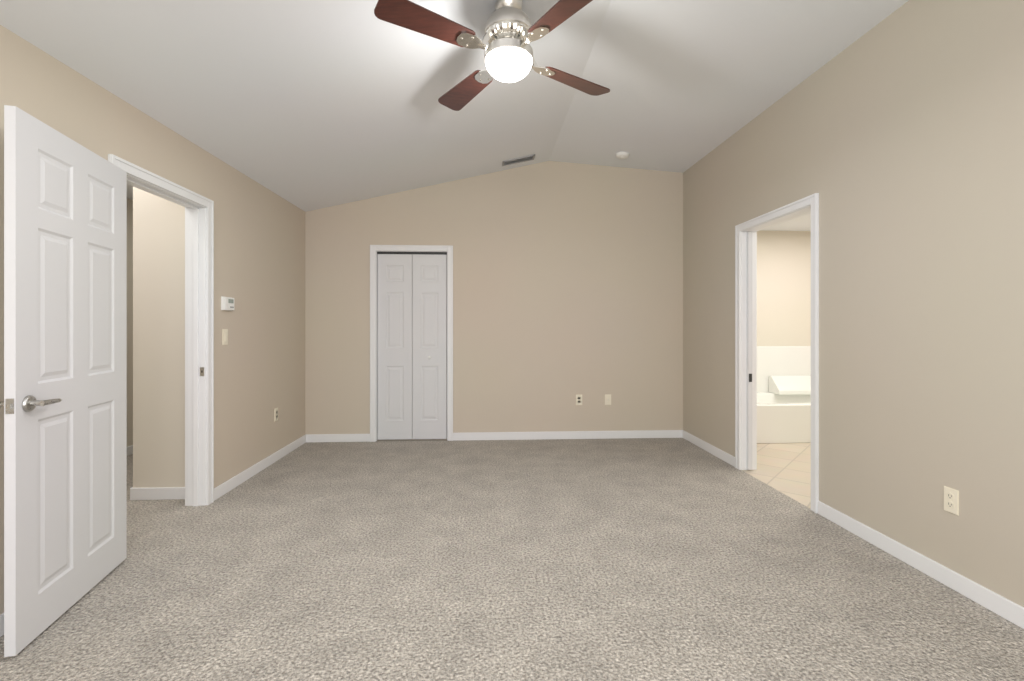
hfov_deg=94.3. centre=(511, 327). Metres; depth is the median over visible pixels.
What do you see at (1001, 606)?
baseboard
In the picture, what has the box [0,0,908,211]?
ceiling
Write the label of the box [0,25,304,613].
wall
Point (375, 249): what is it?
trim
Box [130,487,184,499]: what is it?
baseboard
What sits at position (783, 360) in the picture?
wall surround
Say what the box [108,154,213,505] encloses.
door frame
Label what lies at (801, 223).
ceiling
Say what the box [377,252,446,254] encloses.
trim
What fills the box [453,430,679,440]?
baseboard
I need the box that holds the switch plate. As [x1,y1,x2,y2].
[222,329,227,344]
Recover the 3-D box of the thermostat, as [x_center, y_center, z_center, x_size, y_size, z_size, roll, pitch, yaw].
[-2.092,-0.176,3.502,0.028,0.100,0.136,0,0,-3]
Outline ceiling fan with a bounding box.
[374,0,609,110]
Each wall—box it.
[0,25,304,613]
[127,187,184,487]
[305,161,682,433]
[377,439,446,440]
[683,0,1023,606]
[757,231,810,345]
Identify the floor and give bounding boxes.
[0,438,1023,680]
[742,443,810,508]
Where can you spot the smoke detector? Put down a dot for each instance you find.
(621, 155)
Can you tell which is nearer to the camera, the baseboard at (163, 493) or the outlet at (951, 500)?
the outlet at (951, 500)
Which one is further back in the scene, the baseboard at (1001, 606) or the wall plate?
the wall plate
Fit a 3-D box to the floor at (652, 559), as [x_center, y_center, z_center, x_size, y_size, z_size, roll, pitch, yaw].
[-0.028,1.245,1.771,4.207,0.060,6.740,0,0,-3]
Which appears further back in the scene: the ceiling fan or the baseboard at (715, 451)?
the baseboard at (715, 451)
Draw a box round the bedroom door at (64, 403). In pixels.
[0,105,126,656]
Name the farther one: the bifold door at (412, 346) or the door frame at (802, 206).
the bifold door at (412, 346)
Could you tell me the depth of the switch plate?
3.47 m
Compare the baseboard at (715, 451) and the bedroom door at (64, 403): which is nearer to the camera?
the bedroom door at (64, 403)
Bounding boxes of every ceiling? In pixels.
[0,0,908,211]
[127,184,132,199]
[760,212,810,230]
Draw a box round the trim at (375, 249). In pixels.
[370,245,452,441]
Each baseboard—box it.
[0,613,3,636]
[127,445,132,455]
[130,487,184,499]
[214,434,307,500]
[308,434,369,441]
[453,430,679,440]
[680,430,734,466]
[818,501,1023,628]
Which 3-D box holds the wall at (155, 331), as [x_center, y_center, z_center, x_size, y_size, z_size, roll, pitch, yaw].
[-2.450,-0.005,3.423,0.455,2.440,0.120,0,0,-3]
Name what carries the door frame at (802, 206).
attached to the wall at (895, 140)
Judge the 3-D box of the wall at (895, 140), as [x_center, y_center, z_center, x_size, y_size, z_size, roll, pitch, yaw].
[2.132,-0.335,1.887,0.120,3.100,6.980,0,0,-3]
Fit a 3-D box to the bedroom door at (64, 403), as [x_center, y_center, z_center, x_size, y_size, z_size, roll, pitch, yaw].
[-1.932,0.196,2.106,0.149,2.015,0.782,0,0,-15]
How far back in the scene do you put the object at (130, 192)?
4.31 m
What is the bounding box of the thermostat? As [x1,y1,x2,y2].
[221,296,233,310]
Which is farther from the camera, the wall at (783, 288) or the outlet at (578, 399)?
the wall at (783, 288)
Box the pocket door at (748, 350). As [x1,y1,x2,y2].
[746,232,751,469]
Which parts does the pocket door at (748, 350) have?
handle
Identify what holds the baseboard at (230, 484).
attached to the wall at (259, 278)
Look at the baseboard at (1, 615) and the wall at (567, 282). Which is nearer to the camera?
the baseboard at (1, 615)
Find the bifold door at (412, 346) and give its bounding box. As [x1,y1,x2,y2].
[378,254,446,439]
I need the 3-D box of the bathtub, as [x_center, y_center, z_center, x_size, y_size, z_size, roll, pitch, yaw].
[3.209,0.910,5.497,2.388,0.610,0.974,0,0,-3]
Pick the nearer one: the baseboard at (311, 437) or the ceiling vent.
the ceiling vent
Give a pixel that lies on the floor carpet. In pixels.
(143, 516)
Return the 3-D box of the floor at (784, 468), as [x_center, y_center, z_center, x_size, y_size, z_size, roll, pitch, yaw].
[3.212,1.245,4.239,2.529,0.060,3.520,0,0,-3]
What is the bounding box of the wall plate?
[605,394,610,404]
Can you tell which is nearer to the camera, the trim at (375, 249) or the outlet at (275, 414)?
the outlet at (275, 414)
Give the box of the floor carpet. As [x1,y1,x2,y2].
[127,454,185,540]
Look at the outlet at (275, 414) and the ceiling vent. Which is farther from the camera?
the ceiling vent
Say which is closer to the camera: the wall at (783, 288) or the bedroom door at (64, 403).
the bedroom door at (64, 403)
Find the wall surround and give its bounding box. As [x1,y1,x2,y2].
[757,346,810,391]
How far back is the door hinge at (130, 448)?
4.52 m
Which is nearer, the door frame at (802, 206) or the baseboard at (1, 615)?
the baseboard at (1, 615)
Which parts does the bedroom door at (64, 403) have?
handle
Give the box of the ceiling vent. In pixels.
[502,154,534,165]
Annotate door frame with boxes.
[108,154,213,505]
[735,193,818,512]
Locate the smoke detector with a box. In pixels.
[616,152,628,158]
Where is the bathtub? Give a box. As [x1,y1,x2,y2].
[757,375,810,442]
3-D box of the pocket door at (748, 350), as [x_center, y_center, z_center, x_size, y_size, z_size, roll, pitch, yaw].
[1.993,0.196,4.467,0.035,2.015,0.902,0,0,-3]
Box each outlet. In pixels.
[274,408,277,421]
[576,395,581,404]
[944,486,958,515]

